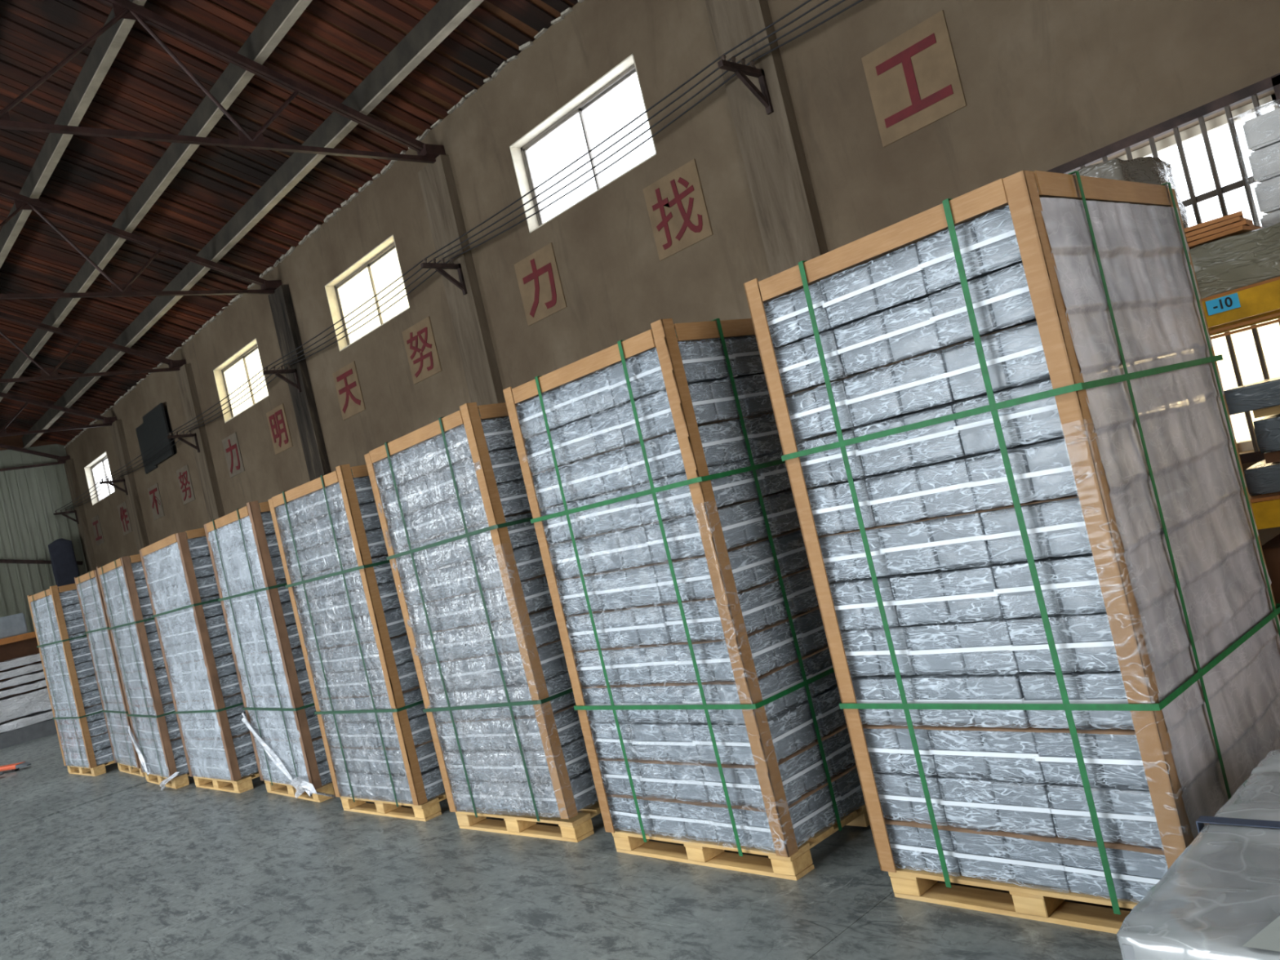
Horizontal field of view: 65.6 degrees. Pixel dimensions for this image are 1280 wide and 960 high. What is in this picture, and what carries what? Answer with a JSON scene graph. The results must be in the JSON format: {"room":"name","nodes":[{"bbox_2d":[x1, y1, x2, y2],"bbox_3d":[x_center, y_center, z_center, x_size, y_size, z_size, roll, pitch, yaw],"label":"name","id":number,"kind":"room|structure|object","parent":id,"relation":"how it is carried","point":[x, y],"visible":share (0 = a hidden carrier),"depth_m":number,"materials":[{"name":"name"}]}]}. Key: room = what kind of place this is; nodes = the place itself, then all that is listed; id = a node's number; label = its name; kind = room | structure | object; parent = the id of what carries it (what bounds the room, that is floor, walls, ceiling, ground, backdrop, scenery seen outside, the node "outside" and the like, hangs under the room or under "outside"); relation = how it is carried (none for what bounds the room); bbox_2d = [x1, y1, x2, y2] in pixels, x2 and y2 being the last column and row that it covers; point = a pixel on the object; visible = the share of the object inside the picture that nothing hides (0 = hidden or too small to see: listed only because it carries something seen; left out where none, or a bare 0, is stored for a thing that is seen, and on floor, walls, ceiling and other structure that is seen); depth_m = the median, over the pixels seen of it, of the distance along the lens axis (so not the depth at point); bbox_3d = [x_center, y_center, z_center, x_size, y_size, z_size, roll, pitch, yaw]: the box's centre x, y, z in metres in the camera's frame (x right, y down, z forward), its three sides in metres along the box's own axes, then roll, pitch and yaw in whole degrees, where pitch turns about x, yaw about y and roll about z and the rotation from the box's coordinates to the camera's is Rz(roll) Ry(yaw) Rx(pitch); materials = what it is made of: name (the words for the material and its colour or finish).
{"room":"warehouse","nodes":[
{"label":"warehouse","id":0,"kind":"room"},
{"bbox_2d":[0,435,88,632],"bbox_3d":[-20.726,1.956,21.001,16.400,10.200,0.285,-12,-2,-43],"label":"wall","id":1,"kind":"structure","parent":0,"point":[30,497],"depth_m":25.58,"materials":[{"name":"metal"}]},
{"bbox_2d":[0,444,70,471],"bbox_3d":[-21.209,-0.843,20.884,16.028,3.298,0.200,-12,-2,-43],"label":"roof truss","id":2,"kind":"object","parent":1,"relation":"attached to","point":[60,460],"visible":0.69,"depth_m":25.70,"materials":[{"name":"metal"}]},
{"bbox_2d":[0,0,577,445],"bbox_3d":[-10.111,-4.242,8.318,16.611,3.427,36.000,-12,-2,-43],"label":"ceiling","id":3,"kind":"structure","parent":0,"point":[333,46],"depth_m":12.56,"materials":[{"name":"brown wood"}]},
{"bbox_2d":[0,0,146,268],"bbox_3d":[-6.646,-4.473,11.716,0.100,0.310,34.180,-12,-2,-43],"label":"roof beam","id":4,"kind":"structure","parent":3,"relation":"attached to","point":[106,47],"depth_m":11.86,"materials":[{"name":"grey metal"}]},
{"bbox_2d":[0,0,312,401],"bbox_3d":[-5.736,-4.202,12.463,0.100,0.310,34.180,-12,-2,-43],"label":"roof beam","id":5,"kind":"structure","parent":3,"relation":"attached to","point":[282,15],"depth_m":12.76,"materials":[{"name":"grey metal"}]},
{"bbox_2d":[22,0,484,448],"bbox_3d":[-4.817,-3.929,13.216,0.100,0.310,34.180,-12,-2,-43],"label":"roof beam","id":6,"kind":"structure","parent":3,"relation":"attached to","point":[446,15],"depth_m":12.86,"materials":[{"name":"grey metal"}]},
{"bbox_2d":[0,733,1132,959],"bbox_3d":[-8.010,3.747,7.958,16.500,0.200,35.500,-12,-2,-43],"label":"floor","id":7,"kind":"structure","parent":0,"point":[113,864],"depth_m":4.68,"materials":[{"name":"concrete"}]},
{"bbox_2d":[0,761,31,775],"bbox_3d":[-8.972,3.408,13.133,1.738,1.167,0.540,-14,-2,21],"label":"truck","id":8,"kind":"object","parent":7,"relation":"on","point":[15,766],"visible":1,"depth_m":13.02,"materials":[{"name":"orange paint"}]},
{"bbox_2d":[0,708,62,733],"bbox_3d":[-10.591,4.158,17.248,1.536,0.152,0.704,-12,-2,-43],"label":"slab","id":9,"kind":"object","parent":7,"relation":"on","point":[30,719],"visible":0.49,"depth_m":16.96,"materials":[{"name":"white stone"}]},
{"bbox_2d":[0,686,62,722],"bbox_3d":[-10.687,3.887,17.235,1.532,0.383,0.698,-12,-2,-43],"label":"slab","id":10,"kind":"object","parent":9,"relation":"on","point":[12,707],"visible":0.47,"depth_m":16.97,"materials":[{"name":"white stone"}]},
{"bbox_2d":[0,678,57,697],"bbox_3d":[-10.782,3.628,17.214,1.540,0.130,0.686,-12,-2,-43],"label":"slab","id":11,"kind":"object","parent":10,"relation":"on","point":[24,687],"visible":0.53,"depth_m":17.02,"materials":[{"name":"white stone"}]},
{"bbox_2d":[0,666,57,688],"bbox_3d":[-10.845,3.485,17.186,1.538,0.135,0.698,-12,-2,-43],"label":"slab","id":12,"kind":"object","parent":11,"relation":"on","point":[37,675],"visible":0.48,"depth_m":17.01,"materials":[{"name":"white stone"}]},
{"bbox_2d":[0,662,43,679],"bbox_3d":[-10.905,3.345,17.165,1.537,0.135,0.699,-12,-2,-43],"label":"slab","id":13,"kind":"object","parent":12,"relation":"on","point":[11,673],"visible":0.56,"depth_m":17.02,"materials":[{"name":"white stone"}]},
{"bbox_2d":[0,652,57,671],"bbox_3d":[-10.972,3.196,17.141,1.540,0.154,0.696,-12,-2,-43],"label":"slab","id":14,"kind":"object","parent":13,"relation":"on","point":[36,657],"visible":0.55,"depth_m":17.05,"materials":[{"name":"white stone"}]},
{"bbox_2d":[0,718,66,749],"bbox_3d":[-10.489,4.347,17.316,1.580,0.250,0.680,-12,-2,-43],"label":"plinth","id":15,"kind":"object","parent":7,"relation":"on","point":[44,728],"visible":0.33,"depth_m":16.91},
{"bbox_2d":[0,631,77,720],"bbox_3d":[-10.535,3.569,17.581,2.450,1.800,1.000,-12,-2,-43],"label":"rack","id":16,"kind":"object","parent":7,"relation":"on","point":[25,644],"visible":0.13,"depth_m":17.72,"materials":[{"name":"brown wood"}]},
{"bbox_2d":[0,613,28,639],"bbox_3d":[-11.235,2.608,17.185,0.950,0.360,0.700,-12,-2,-43],"label":"storage box","id":17,"kind":"object","parent":16,"relation":"on","point":[15,624],"visible":0.96,"depth_m":17.11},
{"bbox_2d":[0,631,35,645],"bbox_3d":[-10.731,2.742,17.603,2.450,0.100,1.000,-12,-2,-43],"label":"shelf","id":18,"kind":"object","parent":16,"relation":"attached to","point":[27,637],"depth_m":17.09,"materials":[{"name":"brown wood"}]},
{"bbox_2d":[48,538,79,622],"bbox_3d":[-14.518,3.523,25.535,0.602,4.126,0.201,-12,-2,-43],"label":"cloth","id":19,"kind":"object","parent":7,"relation":"on","point":[63,559],"visible":0.31,"depth_m":25.50,"materials":[{"name":"black fabric"}]},
{"bbox_2d":[26,582,123,776],"bbox_3d":[-6.176,2.212,11.584,1.129,2.128,1.117,-12,-2,-45],"label":"load","id":20,"kind":"object","parent":7,"relation":"on","point":[85,731],"visible":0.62,"depth_m":10.99,"materials":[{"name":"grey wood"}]},
{"bbox_2d":[74,569,152,776],"bbox_3d":[-5.174,1.936,10.736,1.129,2.161,1.132,-12,-2,-40],"label":"load","id":21,"kind":"object","parent":7,"relation":"on","point":[126,755],"visible":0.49,"depth_m":10.47,"materials":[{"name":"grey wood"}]},
{"bbox_2d":[96,554,198,790],"bbox_3d":[-4.276,1.708,9.520,1.174,2.147,1.288,-12,-2,-40],"label":"load","id":22,"kind":"object","parent":7,"relation":"on","point":[157,735],"visible":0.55,"depth_m":9.02,"materials":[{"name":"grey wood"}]},
{"bbox_2d":[138,527,268,793],"bbox_3d":[-3.430,1.474,8.716,1.129,2.155,1.134,-12,-2,-43],"label":"load","id":23,"kind":"object","parent":7,"relation":"on","point":[216,732],"visible":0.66,"depth_m":8.18,"materials":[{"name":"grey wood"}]},
{"bbox_2d":[203,500,346,802],"bbox_3d":[-2.424,1.207,7.658,1.174,2.157,1.194,-12,-2,-41],"label":"load","id":24,"kind":"object","parent":7,"relation":"on","point":[286,733],"visible":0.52,"depth_m":7.22,"materials":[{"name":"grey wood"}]},
{"bbox_2d":[267,463,457,821],"bbox_3d":[-1.481,0.966,6.551,1.129,2.136,1.128,-12,-2,-44],"label":"load","id":25,"kind":"object","parent":7,"relation":"on","point":[381,735],"visible":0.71,"depth_m":6.08,"materials":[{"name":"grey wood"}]},
{"bbox_2d":[364,402,610,842],"bbox_3d":[-0.554,0.698,5.534,1.129,2.180,1.130,-12,-2,-45],"label":"load","id":26,"kind":"object","parent":7,"relation":"on","point":[521,757],"visible":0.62,"depth_m":5.05,"materials":[{"name":"grey plastic"}]},
{"bbox_2d":[502,318,881,880],"bbox_3d":[0.370,0.458,4.487,1.129,2.168,1.132,-12,-2,-43],"label":"load","id":27,"kind":"object","parent":7,"relation":"on","point":[704,661],"visible":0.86,"depth_m":4.01,"materials":[{"name":"grey plastic"}]},
{"bbox_2d":[743,170,1279,933],"bbox_3d":[1.337,0.202,3.385,1.129,2.164,1.071,-12,-2,-42],"label":"load","id":28,"kind":"object","parent":7,"relation":"on","point":[1061,608],"visible":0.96,"depth_m":2.98,"materials":[{"name":"grey plastic"}]},
{"bbox_2d":[1116,748,1279,959],"bbox_3d":[1.690,0.929,1.865,1.082,0.509,1.094,-12,-2,-43],"label":"load","id":29,"kind":"object","parent":7,"relation":"on","point":[1220,899],"visible":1,"depth_m":1.97,"materials":[{"name":"grey"}]},
{"bbox_2d":[1201,276,1279,529],"bbox_3d":[3.009,-0.047,4.764,1.263,1.950,4.230,-12,-2,-43],"label":"storage rack","id":30,"kind":"object","parent":7,"relation":"on","point":[1258,303],"visible":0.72,"depth_m":4.22,"materials":[{"name":"yellow metal"}]},
{"bbox_2d":[1036,156,1188,257],"bbox_3d":[2.272,-1.135,5.077,0.752,0.793,0.856,-12,-2,-43],"label":"wrapped bundle","id":31,"kind":"object","parent":30,"relation":"on","point":[1147,170],"visible":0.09,"depth_m":4.71,"materials":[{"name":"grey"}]},
{"bbox_2d":[1169,222,1279,298],"bbox_3d":[2.728,-0.978,4.415,0.519,0.243,0.638,-12,-2,-43],"label":"slab","id":32,"kind":"object","parent":30,"relation":"on","point":[1228,264],"visible":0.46,"depth_m":4.25,"materials":[{"name":"grey wood"}]},
{"bbox_2d":[1168,210,1262,255],"bbox_3d":[2.589,-1.114,4.499,0.358,0.084,0.351,-12,-2,-43],"label":"cardboard sheets","id":33,"kind":"object","parent":32,"relation":"on","point":[1234,224],"visible":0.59,"depth_m":4.36,"materials":[{"name":"brown cardboard"}]},
{"bbox_2d":[1244,459,1279,496],"bbox_3d":[3.176,-0.106,4.279,0.612,0.123,0.881,-12,-2,-43],"label":"slab","id":34,"kind":"object","parent":30,"relation":"on","point":[1261,477],"visible":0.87,"depth_m":4.35,"materials":[{"name":"grey stone"}]},
{"bbox_2d":[1263,450,1279,463],"bbox_3d":[3.175,-0.197,4.260,0.500,0.046,0.750,-12,-2,-43],"label":"spacer","id":35,"kind":"object","parent":34,"relation":"on","point":[1273,456],"visible":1,"depth_m":4.34,"materials":[{"name":"brown wood"}]},
{"bbox_2d":[1253,413,1279,453],"bbox_3d":[3.167,-0.302,4.248,0.613,0.157,0.815,-12,-2,-43],"label":"slab","id":36,"kind":"object","parent":35,"relation":"on","point":[1267,429],"visible":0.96,"depth_m":4.31,"materials":[{"name":"grey stone"}]},
{"bbox_2d":[1223,376,1279,415],"bbox_3d":[3.111,-0.468,4.268,0.618,0.116,0.941,-12,-2,-43],"label":"slab","id":37,"kind":"object","parent":36,"relation":"on","point":[1265,393],"visible":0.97,"depth_m":4.33,"materials":[{"name":"grey stone"}]},
{"bbox_2d":[1253,404,1279,418],"bbox_3d":[3.129,-0.392,4.265,0.500,0.036,0.750,-12,-2,-43],"label":"spacer","id":38,"kind":"object","parent":36,"relation":"on","point":[1275,410],"visible":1,"depth_m":4.33,"materials":[{"name":"brown wood"}]},
{"bbox_2d":[1262,533,1279,619],"bbox_3d":[3.373,0.429,4.193,0.715,0.558,1.121,-12,-2,-43],"label":"goods","id":39,"kind":"object","parent":30,"relation":"on","point":[1271,548],"visible":0.51,"depth_m":4.33},
{"bbox_3d":[3.280,-1.076,4.630,0.420,0.190,0.600,-12,-2,-43],"label":"crate","id":40,"kind":"object","parent":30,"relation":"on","visible":0},
{"bbox_2d":[1242,107,1279,227],"bbox_3d":[3.188,-1.485,4.642,0.405,0.647,0.554,-12,-2,-43],"label":"box stack","id":41,"kind":"object","parent":40,"relation":"on","point":[1262,132],"visible":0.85,"depth_m":4.65,"materials":[{"name":"white plastic"}]},
{"bbox_2d":[63,0,1279,572],"bbox_3d":[-2.993,-0.676,13.472,0.380,6.778,35.500,-12,-2,-43],"label":"wall","id":42,"kind":"structure","parent":0,"point":[1047,85],"depth_m":9.59,"materials":[{"name":"paint"}]},
{"bbox_2d":[0,391,117,436],"bbox_3d":[-18.164,-1.653,17.464,16.028,3.298,0.200,-12,-2,-43],"label":"roof truss","id":43,"kind":"object","parent":42,"relation":"attached to","point":[107,421],"visible":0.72,"depth_m":21.94,"materials":[{"name":"metal"}]},
{"bbox_2d":[53,508,79,524],"bbox_3d":[-15.014,0.985,25.966,0.526,0.435,0.050,-12,-2,-43],"label":"bracket","id":44,"kind":"object","parent":42,"relation":"attached to","point":[76,520],"visible":1,"depth_m":26.00,"materials":[{"name":"metal"}]},
{"bbox_2d":[0,311,186,382],"bbox_3d":[-14.922,-2.515,13.823,16.028,3.298,0.200,-12,-2,-43],"label":"roof truss","id":45,"kind":"object","parent":42,"relation":"attached to","point":[174,365],"visible":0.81,"depth_m":17.94,"materials":[{"name":"metal"}]},
{"bbox_2d":[90,515,104,546],"bbox_3d":[-13.864,1.291,25.354,0.018,0.720,0.720,-12,-2,-43],"label":"wall sign","id":46,"kind":"object","parent":42,"relation":"attached to","point":[95,522],"visible":1,"depth_m":25.32,"materials":[{"name":"paint"}]},
{"bbox_2d":[84,451,115,505],"bbox_3d":[-13.306,-0.037,24.659,0.254,0.998,2.154,-12,-2,-43],"label":"window","id":47,"kind":"structure","parent":42,"relation":"in","point":[90,469],"depth_m":25.38,"materials":[{"name":"white paint"}]},
{"bbox_2d":[99,476,128,495],"bbox_3d":[-11.937,0.167,22.509,0.526,0.435,0.050,-12,-2,-43],"label":"bracket","id":48,"kind":"object","parent":42,"relation":"attached to","point":[110,482],"visible":1,"depth_m":22.55,"materials":[{"name":"metal"}]},
{"bbox_2d":[117,501,132,535],"bbox_3d":[-12.213,0.914,23.514,0.018,0.720,0.720,-12,-2,-43],"label":"wall sign","id":49,"kind":"object","parent":42,"relation":"attached to","point":[122,508],"visible":1,"depth_m":23.48,"materials":[{"name":"paint"}]},
{"bbox_2d":[0,187,281,299],"bbox_3d":[-11.812,-3.342,10.330,16.028,3.298,0.200,-12,-2,-43],"label":"roof truss","id":50,"kind":"object","parent":42,"relation":"attached to","point":[21,202],"visible":0.86,"depth_m":14.15,"materials":[{"name":"metal"}]},
{"bbox_2d":[135,402,176,474],"bbox_3d":[-10.208,-0.869,21.063,0.310,1.108,2.116,-12,-2,-43],"label":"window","id":51,"kind":"structure","parent":42,"relation":"in","point":[156,425],"depth_m":20.75,"materials":[{"name":"black glass"}]},
{"bbox_2d":[147,483,164,519],"bbox_3d":[-10.576,0.479,21.675,0.018,0.720,0.720,-12,-2,-43],"label":"wall sign","id":52,"kind":"object","parent":42,"relation":"attached to","point":[154,495],"visible":1,"depth_m":21.64,"materials":[{"name":"paper"}]},
{"bbox_2d":[166,431,199,453],"bbox_3d":[-8.662,-0.704,18.832,0.526,0.435,0.050,-12,-2,-43],"label":"bracket","id":53,"kind":"object","parent":42,"relation":"attached to","point":[178,437],"visible":1,"depth_m":18.87,"materials":[{"name":"metal"}]},
{"bbox_2d":[176,464,195,505],"bbox_3d":[-9.239,0.102,20.168,0.018,0.720,0.720,-12,-2,-43],"label":"wall sign","id":54,"kind":"object","parent":42,"relation":"attached to","point":[184,477],"visible":1,"depth_m":20.14,"materials":[{"name":"paper"}]},
{"bbox_2d":[0,0,445,163],"bbox_3d":[-8.518,-4.218,6.630,16.028,3.298,0.200,-12,-2,-43],"label":"roof truss","id":55,"kind":"object","parent":42,"relation":"attached to","point":[122,9],"visible":0.9,"depth_m":10.29,"materials":[{"name":"metal"}]},
{"bbox_2d":[222,431,244,478],"bbox_3d":[-7.434,-0.450,18.125,0.018,0.720,0.720,-12,-2,-43],"label":"wall sign","id":56,"kind":"object","parent":42,"relation":"attached to","point":[230,443],"visible":1,"depth_m":18.11,"materials":[{"name":"paper"}]},
{"bbox_2d":[213,337,269,422],"bbox_3d":[-6.935,-1.731,17.504,0.254,0.998,2.122,-12,-2,-43],"label":"window","id":57,"kind":"structure","parent":42,"relation":"in","point":[246,363],"depth_m":17.72,"materials":[{"name":"white glass"}]},
{"bbox_2d":[266,403,293,454],"bbox_3d":[-6.009,-0.839,16.522,0.018,0.720,0.720,-12,-2,-43],"label":"wall sign","id":58,"kind":"object","parent":42,"relation":"attached to","point":[277,418],"visible":1,"depth_m":16.49,"materials":[{"name":"beige paper"}]},
{"bbox_2d":[262,365,301,392],"bbox_3d":[-5.519,-1.539,15.302,0.526,0.435,0.050,-12,-2,-43],"label":"bracket","id":59,"kind":"object","parent":42,"relation":"attached to","point":[277,372],"visible":1,"depth_m":15.34,"materials":[{"name":"metal"}]},
{"bbox_2d":[55,0,812,511],"bbox_3d":[-4.073,-2.136,13.332,0.015,0.058,34.000,-12,-2,-43],"label":"cable","id":60,"kind":"object","parent":59,"relation":"attached to","point":[808,1],"visible":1,"depth_m":9.97,"materials":[{"name":"black rubber"}]},
{"bbox_2d":[60,0,828,510],"bbox_3d":[-3.985,-2.145,13.413,0.015,0.078,34.000,-12,-2,-43],"label":"cable","id":61,"kind":"object","parent":59,"relation":"attached to","point":[824,1],"visible":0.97,"depth_m":9.98,"materials":[{"name":"black rubber"}]},
{"bbox_2d":[66,0,845,509],"bbox_3d":[-3.896,-2.154,13.494,0.015,0.098,34.000,-12,-2,-43],"label":"cable","id":62,"kind":"object","parent":59,"relation":"attached to","point":[842,1],"visible":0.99,"depth_m":10.06,"materials":[{"name":"black rubber"}]},
{"bbox_2d":[71,0,863,508],"bbox_3d":[-3.807,-2.163,13.575,0.015,0.117,34.000,-12,-2,-43],"label":"cable","id":63,"kind":"object","parent":59,"relation":"attached to","point":[860,1],"visible":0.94,"depth_m":10.10,"materials":[{"name":"black rubber"}]},
{"bbox_2d":[333,360,365,420],"bbox_3d":[-4.282,-1.304,14.581,0.018,0.720,0.720,-12,-2,-43],"label":"wall sign","id":64,"kind":"object","parent":42,"relation":"attached to","point":[347,384],"visible":1,"depth_m":14.56,"materials":[{"name":"beige paper"}]},
{"bbox_2d":[324,234,409,351],"bbox_3d":[-3.746,-2.579,13.922,0.254,0.998,2.137,-12,-2,-43],"label":"window","id":65,"kind":"structure","parent":42,"relation":"in","point":[380,268],"depth_m":14.05,"materials":[{"name":"glass"}]},
{"bbox_2d":[401,316,441,384],"bbox_3d":[-2.862,-1.686,12.985,0.018,0.720,0.720,-12,-2,-43],"label":"wall sign","id":66,"kind":"object","parent":42,"relation":"attached to","point":[419,340],"visible":1,"depth_m":12.96,"materials":[{"name":"beige paper"}]},
{"bbox_2d":[420,258,466,294],"bbox_3d":[-2.311,-2.393,11.698,0.526,0.435,0.050,-12,-2,-43],"label":"bracket","id":67,"kind":"object","parent":42,"relation":"attached to","point":[443,265],"visible":1,"depth_m":11.74,"materials":[{"name":"metal"}]},
{"bbox_2d":[513,242,567,326],"bbox_3d":[-1.116,-2.161,11.021,0.018,0.720,0.720,-12,-2,-43],"label":"wall sign","id":68,"kind":"object","parent":42,"relation":"attached to","point":[538,277],"visible":1,"depth_m":11.00,"materials":[{"name":"beige paper"}]},
{"bbox_2d":[509,53,657,233],"bbox_3d":[-0.556,-3.428,10.339,0.254,0.998,2.115,-12,-2,-43],"label":"window","id":69,"kind":"structure","parent":42,"relation":"in","point":[519,151],"depth_m":10.55,"materials":[{"name":"white paint"}]},
{"bbox_2d":[642,159,712,261],"bbox_3d":[0.347,-2.540,9.381,0.018,0.720,0.720,-12,-2,-43],"label":"wall sign","id":70,"kind":"object","parent":42,"relation":"attached to","point":[676,205],"visible":1,"depth_m":9.36,"materials":[{"name":"yellow paint"}]},
{"bbox_2d":[717,54,773,115],"bbox_3d":[0.865,-3.237,8.131,0.526,0.435,0.050,-12,-2,-43],"label":"bracket","id":71,"kind":"object","parent":42,"relation":"attached to","point":[742,70],"visible":1,"depth_m":8.18,"materials":[{"name":"metal"}]},
{"bbox_2d":[861,9,966,147],"bbox_3d":[2.047,-3.002,7.469,0.018,0.720,0.720,-12,-2,-43],"label":"wall sign","id":72,"kind":"object","parent":42,"relation":"attached to","point":[913,81],"visible":1,"depth_m":7.45,"materials":[{"name":"yellow paint"}]},
{"bbox_2d":[1047,73,1279,463],"bbox_3d":[3.166,-1.073,6.826,0.270,2.200,2.780,-12,-2,-43],"label":"window","id":73,"kind":"structure","parent":42,"relation":"in","point":[1251,356],"depth_m":6.20,"materials":[{"name":"white paint"}]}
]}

